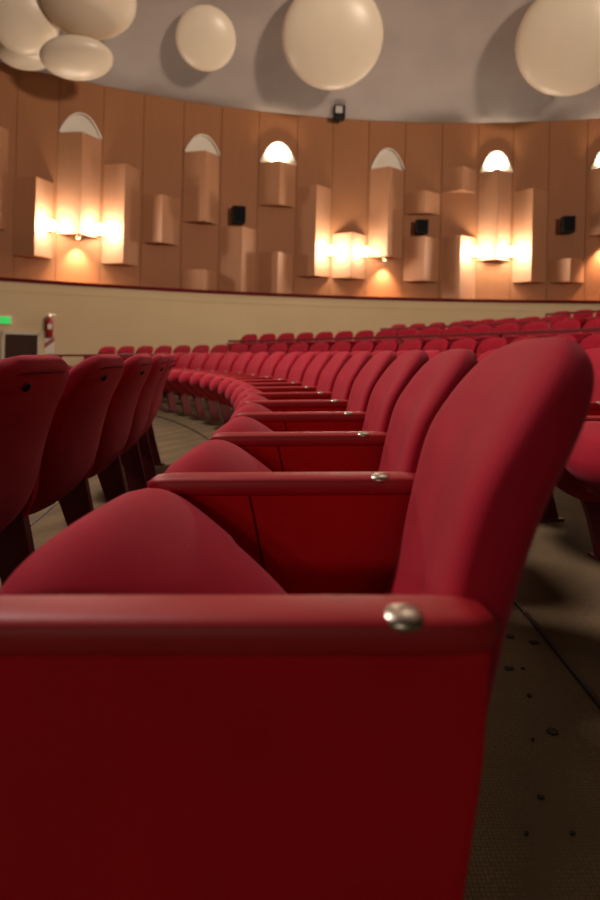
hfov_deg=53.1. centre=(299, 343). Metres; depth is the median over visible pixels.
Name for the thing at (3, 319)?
exit sign
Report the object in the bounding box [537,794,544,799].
flake
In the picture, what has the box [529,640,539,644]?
flake
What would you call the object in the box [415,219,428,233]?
speaker
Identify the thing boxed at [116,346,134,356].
seat
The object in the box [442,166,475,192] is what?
wall prism
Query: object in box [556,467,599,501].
cushion
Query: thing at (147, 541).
cushion
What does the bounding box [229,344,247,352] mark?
seat
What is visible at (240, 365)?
seat
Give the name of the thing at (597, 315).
seat
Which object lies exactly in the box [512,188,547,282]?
wall prism
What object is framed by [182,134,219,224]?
wall pillar
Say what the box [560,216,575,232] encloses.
speaker
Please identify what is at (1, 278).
trim
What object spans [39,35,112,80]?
disc
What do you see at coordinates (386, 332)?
seat
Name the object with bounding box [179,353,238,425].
seat
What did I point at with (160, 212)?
wall prism
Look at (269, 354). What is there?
rail
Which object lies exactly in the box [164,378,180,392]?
cushion
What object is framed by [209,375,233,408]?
cushion
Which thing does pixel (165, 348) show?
seat
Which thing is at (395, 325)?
seat
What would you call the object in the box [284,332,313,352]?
seat
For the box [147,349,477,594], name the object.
seat
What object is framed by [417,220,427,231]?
grille
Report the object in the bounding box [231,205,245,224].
speaker
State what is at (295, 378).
seat
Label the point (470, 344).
seat
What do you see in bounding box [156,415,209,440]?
trim
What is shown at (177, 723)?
seat
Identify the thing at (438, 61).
ceiling
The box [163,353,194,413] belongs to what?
seat
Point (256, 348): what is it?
seat
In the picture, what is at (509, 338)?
cushion
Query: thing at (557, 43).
ceiling disc
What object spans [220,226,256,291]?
wall prism
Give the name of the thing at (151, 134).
wall
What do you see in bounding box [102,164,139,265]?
wall prism
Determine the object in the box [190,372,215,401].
cushion
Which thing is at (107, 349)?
seat
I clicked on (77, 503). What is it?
seat
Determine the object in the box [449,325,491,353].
seat
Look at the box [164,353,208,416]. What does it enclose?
seat
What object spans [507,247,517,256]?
wall lamp
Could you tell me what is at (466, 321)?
seat
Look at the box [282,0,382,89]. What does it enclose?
ceiling disc
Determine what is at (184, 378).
cushion
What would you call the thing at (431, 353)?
seat
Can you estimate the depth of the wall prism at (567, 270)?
17.33 m
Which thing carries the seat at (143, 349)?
on the floor
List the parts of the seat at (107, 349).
backrest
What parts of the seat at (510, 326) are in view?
backrest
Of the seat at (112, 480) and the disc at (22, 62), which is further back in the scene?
the disc at (22, 62)
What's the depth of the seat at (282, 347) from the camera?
11.85 m
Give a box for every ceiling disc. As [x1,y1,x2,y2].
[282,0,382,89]
[515,0,599,95]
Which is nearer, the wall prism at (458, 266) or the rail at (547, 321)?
the rail at (547, 321)
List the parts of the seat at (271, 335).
backrest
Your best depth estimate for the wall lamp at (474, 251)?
17.60 m
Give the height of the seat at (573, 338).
0.835 m
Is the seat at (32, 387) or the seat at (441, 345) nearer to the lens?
the seat at (32, 387)
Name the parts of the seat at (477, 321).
backrest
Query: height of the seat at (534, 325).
0.834 m
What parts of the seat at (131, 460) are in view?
leg, backrest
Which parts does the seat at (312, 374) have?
armrest, backrest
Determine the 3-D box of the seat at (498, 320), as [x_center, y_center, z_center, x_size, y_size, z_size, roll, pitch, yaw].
[4.124,-0.118,12.664,0.674,0.832,0.573,1,0,-38]
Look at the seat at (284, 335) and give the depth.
13.61 m
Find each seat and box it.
[0,337,593,899]
[0,354,123,585]
[0,355,68,531]
[58,354,152,526]
[83,346,115,359]
[97,354,166,502]
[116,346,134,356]
[120,354,174,491]
[122,346,152,360]
[138,354,175,480]
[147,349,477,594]
[153,353,164,407]
[154,345,171,353]
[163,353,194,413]
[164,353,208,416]
[165,353,179,410]
[167,353,223,421]
[172,345,190,353]
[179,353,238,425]
[190,352,253,412]
[191,345,209,352]
[200,352,268,405]
[209,352,283,408]
[210,345,228,352]
[210,350,428,471]
[218,352,299,405]
[225,352,315,402]
[226,334,257,351]
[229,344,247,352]
[229,350,396,431]
[231,352,333,406]
[234,351,351,410]
[234,351,372,411]
[247,333,275,352]
[248,344,266,352]
[265,333,294,350]
[268,343,286,352]
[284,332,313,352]
[288,343,307,352]
[302,332,332,351]
[308,343,328,351]
[321,331,352,351]
[329,342,350,351]
[341,330,373,351]
[351,342,372,352]
[361,329,394,351]
[374,341,396,351]
[376,324,406,338]
[381,328,417,351]
[395,350,408,357]
[397,340,421,350]
[402,327,440,349]
[410,323,425,338]
[418,322,445,334]
[423,339,447,351]
[424,350,440,359]
[425,326,465,349]
[440,321,465,337]
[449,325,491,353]
[449,339,476,354]
[462,320,472,328]
[465,320,487,336]
[474,323,518,347]
[476,338,506,358]
[477,349,496,362]
[483,319,494,322]
[490,319,510,335]
[502,322,548,343]
[504,318,516,321]
[512,337,536,342]
[515,318,533,334]
[525,316,539,320]
[531,320,579,337]
[538,316,558,328]
[540,493,564,521]
[548,315,564,320]
[554,335,576,342]
[555,311,570,318]
[556,416,599,501]
[563,318,599,343]
[565,309,593,327]
[565,421,599,498]
[579,334,599,350]
[580,348,599,560]
[586,313,599,322]
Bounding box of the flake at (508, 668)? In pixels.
[505,666,513,670]
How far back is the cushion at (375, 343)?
11.41 m
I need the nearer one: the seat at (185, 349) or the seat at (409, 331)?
the seat at (409, 331)
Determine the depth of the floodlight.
17.34 m
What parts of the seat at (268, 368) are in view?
armrest, backrest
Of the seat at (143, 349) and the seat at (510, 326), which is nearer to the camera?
the seat at (510, 326)
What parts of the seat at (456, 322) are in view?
backrest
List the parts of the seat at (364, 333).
backrest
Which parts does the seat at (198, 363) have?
armrest, backrest, leg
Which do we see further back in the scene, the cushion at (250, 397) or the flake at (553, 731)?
the cushion at (250, 397)
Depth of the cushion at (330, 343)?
12.19 m
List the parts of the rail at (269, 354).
handrail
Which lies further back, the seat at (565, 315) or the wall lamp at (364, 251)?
the wall lamp at (364, 251)
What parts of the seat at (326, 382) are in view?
armrest, panel, backrest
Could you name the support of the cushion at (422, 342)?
on the seat at (431, 330)
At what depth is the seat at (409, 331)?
11.37 m
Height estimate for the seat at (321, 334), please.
0.831 m
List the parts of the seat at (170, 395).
leg, backrest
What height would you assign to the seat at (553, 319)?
0.833 m
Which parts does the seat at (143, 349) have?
backrest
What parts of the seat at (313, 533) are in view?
armrest, panel, backrest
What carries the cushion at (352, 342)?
on the seat at (364, 333)
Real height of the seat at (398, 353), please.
0.836 m
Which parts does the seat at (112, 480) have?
leg, backrest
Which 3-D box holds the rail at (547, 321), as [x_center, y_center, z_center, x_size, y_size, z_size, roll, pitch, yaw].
[3.381,-0.046,12.992,0.197,0.854,4.223,1,0,-41]
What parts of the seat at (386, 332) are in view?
backrest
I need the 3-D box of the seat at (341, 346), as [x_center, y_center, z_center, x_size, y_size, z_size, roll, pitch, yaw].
[0.560,0.381,10.518,0.674,0.832,0.573,1,0,-40]
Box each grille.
[234,206,244,221]
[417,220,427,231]
[563,217,574,230]
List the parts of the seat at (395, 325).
backrest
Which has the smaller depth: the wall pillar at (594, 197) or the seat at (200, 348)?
the seat at (200, 348)
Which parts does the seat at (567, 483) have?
armrest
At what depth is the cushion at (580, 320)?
13.74 m
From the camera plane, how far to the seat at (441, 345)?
8.93 m
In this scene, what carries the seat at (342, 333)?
on the floor
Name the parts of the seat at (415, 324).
backrest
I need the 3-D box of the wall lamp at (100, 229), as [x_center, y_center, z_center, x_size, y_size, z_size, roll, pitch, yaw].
[-5.213,-2.982,15.723,0.290,0.299,0.340,1,0,9]
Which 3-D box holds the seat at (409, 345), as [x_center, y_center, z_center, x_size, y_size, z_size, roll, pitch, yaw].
[1.545,0.356,9.252,0.673,0.833,0.572,1,0,-33]
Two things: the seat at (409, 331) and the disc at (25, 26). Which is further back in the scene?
the disc at (25, 26)
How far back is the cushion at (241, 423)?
1.78 m
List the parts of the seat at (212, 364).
armrest, leg, backrest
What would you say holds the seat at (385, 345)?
on the floor
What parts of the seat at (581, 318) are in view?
backrest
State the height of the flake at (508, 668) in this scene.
0.003 m
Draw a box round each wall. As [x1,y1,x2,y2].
[0,62,599,299]
[0,281,599,367]
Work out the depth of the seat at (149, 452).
3.97 m
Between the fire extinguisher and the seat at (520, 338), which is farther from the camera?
the fire extinguisher
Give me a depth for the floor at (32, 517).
3.53 m
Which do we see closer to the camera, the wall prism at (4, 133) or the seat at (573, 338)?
the seat at (573, 338)
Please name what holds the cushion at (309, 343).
on the seat at (321, 334)
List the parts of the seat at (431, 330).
backrest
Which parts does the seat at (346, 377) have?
armrest, panel, backrest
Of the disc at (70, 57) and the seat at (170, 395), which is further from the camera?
the disc at (70, 57)
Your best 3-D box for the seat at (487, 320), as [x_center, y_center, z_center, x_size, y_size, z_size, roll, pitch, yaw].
[4.125,-0.163,13.626,0.674,0.832,0.573,1,0,-41]
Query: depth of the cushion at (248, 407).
2.30 m
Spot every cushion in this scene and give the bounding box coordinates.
[0,488,287,595]
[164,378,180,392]
[164,439,271,473]
[167,370,193,394]
[179,371,204,397]
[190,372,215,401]
[200,373,227,405]
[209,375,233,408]
[212,416,272,435]
[218,377,236,405]
[225,380,245,402]
[228,342,242,348]
[229,403,271,420]
[231,383,254,406]
[234,388,260,410]
[234,394,267,411]
[247,342,260,349]
[265,342,279,350]
[284,341,296,352]
[302,341,314,351]
[321,341,336,351]
[341,340,357,351]
[361,339,378,351]
[381,339,401,351]
[402,338,423,349]
[425,338,448,349]
[449,337,475,353]
[474,336,494,347]
[502,335,522,343]
[531,334,553,337]
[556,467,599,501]
[563,333,587,343]
[565,317,583,327]
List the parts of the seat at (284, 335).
backrest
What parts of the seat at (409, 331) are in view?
backrest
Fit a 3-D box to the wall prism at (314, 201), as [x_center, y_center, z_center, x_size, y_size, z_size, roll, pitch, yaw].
[0.441,-3.290,17.532,0.996,2.634,0.398,1,0,-9]
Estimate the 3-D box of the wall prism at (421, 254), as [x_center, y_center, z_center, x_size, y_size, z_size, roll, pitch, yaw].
[3.635,-2.505,17.782,1.054,1.300,0.397,1,0,0]
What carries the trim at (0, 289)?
attached to the wall at (82, 324)
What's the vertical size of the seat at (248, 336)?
0.848 m
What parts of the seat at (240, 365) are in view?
armrest, backrest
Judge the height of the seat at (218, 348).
0.830 m
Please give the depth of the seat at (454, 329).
10.53 m
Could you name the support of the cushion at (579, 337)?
on the seat at (580, 337)
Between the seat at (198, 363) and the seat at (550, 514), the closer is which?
the seat at (550, 514)
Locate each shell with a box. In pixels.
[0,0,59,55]
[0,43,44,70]
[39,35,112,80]
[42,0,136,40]
[175,5,235,71]
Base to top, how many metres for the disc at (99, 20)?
1.762 m
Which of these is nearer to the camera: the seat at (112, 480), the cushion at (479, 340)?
the seat at (112, 480)
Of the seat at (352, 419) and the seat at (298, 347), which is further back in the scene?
the seat at (298, 347)
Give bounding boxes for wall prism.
[0,126,8,229]
[12,177,53,258]
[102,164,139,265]
[143,194,178,245]
[182,269,216,289]
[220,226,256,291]
[259,251,292,293]
[296,184,330,277]
[332,232,365,278]
[403,236,438,281]
[406,190,439,214]
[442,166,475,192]
[442,235,475,298]
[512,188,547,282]
[549,258,583,282]
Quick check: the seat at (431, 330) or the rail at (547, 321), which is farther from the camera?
the rail at (547, 321)
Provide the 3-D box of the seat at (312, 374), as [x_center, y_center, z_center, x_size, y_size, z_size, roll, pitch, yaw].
[-0.120,0.463,3.945,0.670,0.837,0.566,1,0,-8]
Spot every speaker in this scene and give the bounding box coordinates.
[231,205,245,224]
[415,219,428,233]
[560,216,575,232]
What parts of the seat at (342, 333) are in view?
backrest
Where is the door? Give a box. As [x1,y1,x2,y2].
[1,331,40,358]
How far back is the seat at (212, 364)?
7.32 m
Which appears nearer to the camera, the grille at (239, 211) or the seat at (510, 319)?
the seat at (510, 319)
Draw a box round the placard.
[44,336,53,353]
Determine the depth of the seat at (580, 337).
8.27 m
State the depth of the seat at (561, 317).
12.43 m
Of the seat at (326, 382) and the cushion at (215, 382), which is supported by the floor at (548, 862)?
the seat at (326, 382)
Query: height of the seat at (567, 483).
0.838 m
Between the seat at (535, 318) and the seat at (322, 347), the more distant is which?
the seat at (535, 318)
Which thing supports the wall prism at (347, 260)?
attached to the wall at (151, 134)
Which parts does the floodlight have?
glass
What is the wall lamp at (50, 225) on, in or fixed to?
attached to the wall at (151, 134)
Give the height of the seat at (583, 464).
0.838 m
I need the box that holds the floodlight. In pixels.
[333,104,345,122]
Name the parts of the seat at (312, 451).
armrest, panel, backrest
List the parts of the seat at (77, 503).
leg, panel, backrest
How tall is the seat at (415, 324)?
0.831 m
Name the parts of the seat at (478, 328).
backrest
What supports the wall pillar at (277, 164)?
attached to the wall at (151, 134)
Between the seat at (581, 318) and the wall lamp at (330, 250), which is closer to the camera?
the seat at (581, 318)
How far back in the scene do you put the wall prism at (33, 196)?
14.86 m
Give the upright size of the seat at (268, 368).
0.836 m
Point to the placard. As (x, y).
(49, 341)
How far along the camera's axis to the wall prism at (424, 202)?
17.78 m
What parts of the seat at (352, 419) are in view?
armrest, panel, backrest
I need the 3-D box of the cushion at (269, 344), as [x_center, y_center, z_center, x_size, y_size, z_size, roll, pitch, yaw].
[-0.566,0.119,13.381,0.456,0.322,0.344,-1,-1,38]
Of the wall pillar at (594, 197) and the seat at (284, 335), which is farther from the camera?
the wall pillar at (594, 197)
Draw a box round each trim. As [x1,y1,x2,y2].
[0,277,599,303]
[0,289,567,310]
[30,501,58,525]
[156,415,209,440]
[162,401,599,709]
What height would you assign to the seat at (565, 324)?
0.834 m
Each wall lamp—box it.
[44,220,56,231]
[95,224,105,235]
[326,246,335,256]
[360,247,369,256]
[470,247,479,256]
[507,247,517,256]
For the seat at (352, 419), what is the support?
on the floor at (548, 862)
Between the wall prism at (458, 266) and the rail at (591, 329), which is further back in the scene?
the wall prism at (458, 266)
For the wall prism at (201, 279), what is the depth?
16.70 m
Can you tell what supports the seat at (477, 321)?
on the floor
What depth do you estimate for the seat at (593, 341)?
6.60 m
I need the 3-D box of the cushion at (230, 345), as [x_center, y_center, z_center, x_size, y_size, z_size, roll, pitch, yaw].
[-1.434,0.133,13.989,0.456,0.322,0.344,-1,-1,34]
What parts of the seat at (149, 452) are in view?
leg, leg, backrest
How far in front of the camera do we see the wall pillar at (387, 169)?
17.78 m
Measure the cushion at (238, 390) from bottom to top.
0.322 m
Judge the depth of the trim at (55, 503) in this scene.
3.14 m
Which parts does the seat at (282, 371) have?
armrest, backrest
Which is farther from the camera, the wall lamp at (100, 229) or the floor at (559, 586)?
the wall lamp at (100, 229)
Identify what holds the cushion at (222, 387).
on the seat at (282, 371)
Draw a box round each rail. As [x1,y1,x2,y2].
[48,353,287,357]
[228,327,599,345]
[380,320,549,333]
[545,310,599,316]
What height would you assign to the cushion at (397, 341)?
0.322 m
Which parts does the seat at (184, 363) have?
backrest, leg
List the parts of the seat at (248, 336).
backrest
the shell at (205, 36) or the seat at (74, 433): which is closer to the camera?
the seat at (74, 433)
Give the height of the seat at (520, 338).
0.834 m
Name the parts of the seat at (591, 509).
leg, backrest, panel, armrest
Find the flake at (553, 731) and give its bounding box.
[546,727,558,734]
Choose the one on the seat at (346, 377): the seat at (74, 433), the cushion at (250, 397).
the cushion at (250, 397)
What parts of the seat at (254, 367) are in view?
armrest, backrest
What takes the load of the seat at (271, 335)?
on the floor
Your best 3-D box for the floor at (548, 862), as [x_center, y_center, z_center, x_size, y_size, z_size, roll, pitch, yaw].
[-1.992,1.366,4.409,4.794,1.245,17.181,1,0,-14]
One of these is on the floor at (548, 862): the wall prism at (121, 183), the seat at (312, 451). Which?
the seat at (312, 451)
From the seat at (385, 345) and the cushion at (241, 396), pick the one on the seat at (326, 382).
the cushion at (241, 396)
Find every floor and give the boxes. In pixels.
[0,402,599,899]
[29,505,51,523]
[161,394,599,698]
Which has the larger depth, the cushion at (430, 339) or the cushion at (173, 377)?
the cushion at (430, 339)
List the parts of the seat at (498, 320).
backrest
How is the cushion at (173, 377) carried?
on the seat at (212, 364)
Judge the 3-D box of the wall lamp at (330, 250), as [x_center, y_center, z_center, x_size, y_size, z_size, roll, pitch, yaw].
[0.909,-2.723,17.601,0.290,0.299,0.340,1,0,28]
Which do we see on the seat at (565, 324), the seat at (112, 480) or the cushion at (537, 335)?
the cushion at (537, 335)
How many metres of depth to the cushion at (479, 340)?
9.44 m
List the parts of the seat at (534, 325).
backrest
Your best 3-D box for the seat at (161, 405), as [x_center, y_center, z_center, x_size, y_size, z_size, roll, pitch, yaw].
[-2.434,0.558,9.287,0.673,0.833,0.572,1,0,-36]
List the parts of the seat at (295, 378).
armrest, backrest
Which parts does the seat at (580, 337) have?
backrest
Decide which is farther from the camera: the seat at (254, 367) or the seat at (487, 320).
the seat at (487, 320)
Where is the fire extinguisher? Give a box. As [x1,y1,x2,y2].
[44,314,54,336]
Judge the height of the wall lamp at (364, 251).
0.299 m
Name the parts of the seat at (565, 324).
backrest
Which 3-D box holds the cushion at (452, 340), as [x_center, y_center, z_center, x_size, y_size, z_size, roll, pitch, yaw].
[2.702,0.047,9.939,0.344,0.322,0.456,0,-1,-33]
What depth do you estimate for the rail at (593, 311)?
13.68 m
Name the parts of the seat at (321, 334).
backrest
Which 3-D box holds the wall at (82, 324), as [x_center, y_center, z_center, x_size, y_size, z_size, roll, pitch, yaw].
[3.044,0.429,11.762,36.565,3.380,12.876,1,0,0]
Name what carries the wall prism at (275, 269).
attached to the wall at (151, 134)
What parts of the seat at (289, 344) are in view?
backrest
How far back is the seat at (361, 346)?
10.27 m
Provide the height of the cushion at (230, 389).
0.322 m
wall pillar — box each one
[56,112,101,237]
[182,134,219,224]
[258,141,296,207]
[368,148,404,258]
[477,151,512,260]
[589,152,599,235]
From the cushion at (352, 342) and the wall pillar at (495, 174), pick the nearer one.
the cushion at (352, 342)
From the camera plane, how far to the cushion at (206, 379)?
5.86 m
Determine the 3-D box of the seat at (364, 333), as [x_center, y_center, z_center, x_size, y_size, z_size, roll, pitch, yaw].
[1.167,0.131,12.075,0.674,0.832,0.573,1,0,-43]
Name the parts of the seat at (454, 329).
backrest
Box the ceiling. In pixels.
[0,0,599,122]
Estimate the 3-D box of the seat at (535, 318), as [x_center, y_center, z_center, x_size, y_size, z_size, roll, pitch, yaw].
[4.809,-0.180,12.799,0.674,0.832,0.572,1,0,-37]
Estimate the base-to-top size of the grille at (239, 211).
0.423 m
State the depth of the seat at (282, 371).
4.88 m
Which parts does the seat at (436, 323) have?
backrest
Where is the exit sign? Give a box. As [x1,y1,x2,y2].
[0,316,11,324]
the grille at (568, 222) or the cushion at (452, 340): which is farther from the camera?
the grille at (568, 222)
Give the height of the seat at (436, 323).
0.832 m
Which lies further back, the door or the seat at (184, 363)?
the door
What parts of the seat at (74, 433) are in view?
leg, panel, backrest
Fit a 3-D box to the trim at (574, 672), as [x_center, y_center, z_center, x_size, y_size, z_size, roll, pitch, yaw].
[-1.276,0.940,4.581,3.340,0.383,17.180,1,0,-14]
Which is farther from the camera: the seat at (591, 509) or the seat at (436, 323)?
the seat at (436, 323)
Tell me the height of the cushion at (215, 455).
0.322 m
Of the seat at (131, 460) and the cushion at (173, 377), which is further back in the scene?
the cushion at (173, 377)
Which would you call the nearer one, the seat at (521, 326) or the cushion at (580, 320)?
the seat at (521, 326)
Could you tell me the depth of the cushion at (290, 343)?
12.93 m
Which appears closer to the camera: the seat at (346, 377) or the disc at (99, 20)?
the seat at (346, 377)
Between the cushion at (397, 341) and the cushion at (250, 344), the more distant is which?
the cushion at (250, 344)
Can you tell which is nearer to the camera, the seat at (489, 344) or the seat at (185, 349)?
the seat at (489, 344)
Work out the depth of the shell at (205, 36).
14.62 m
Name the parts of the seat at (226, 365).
armrest, leg, backrest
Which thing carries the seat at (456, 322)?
on the floor
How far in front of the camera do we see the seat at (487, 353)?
3.87 m

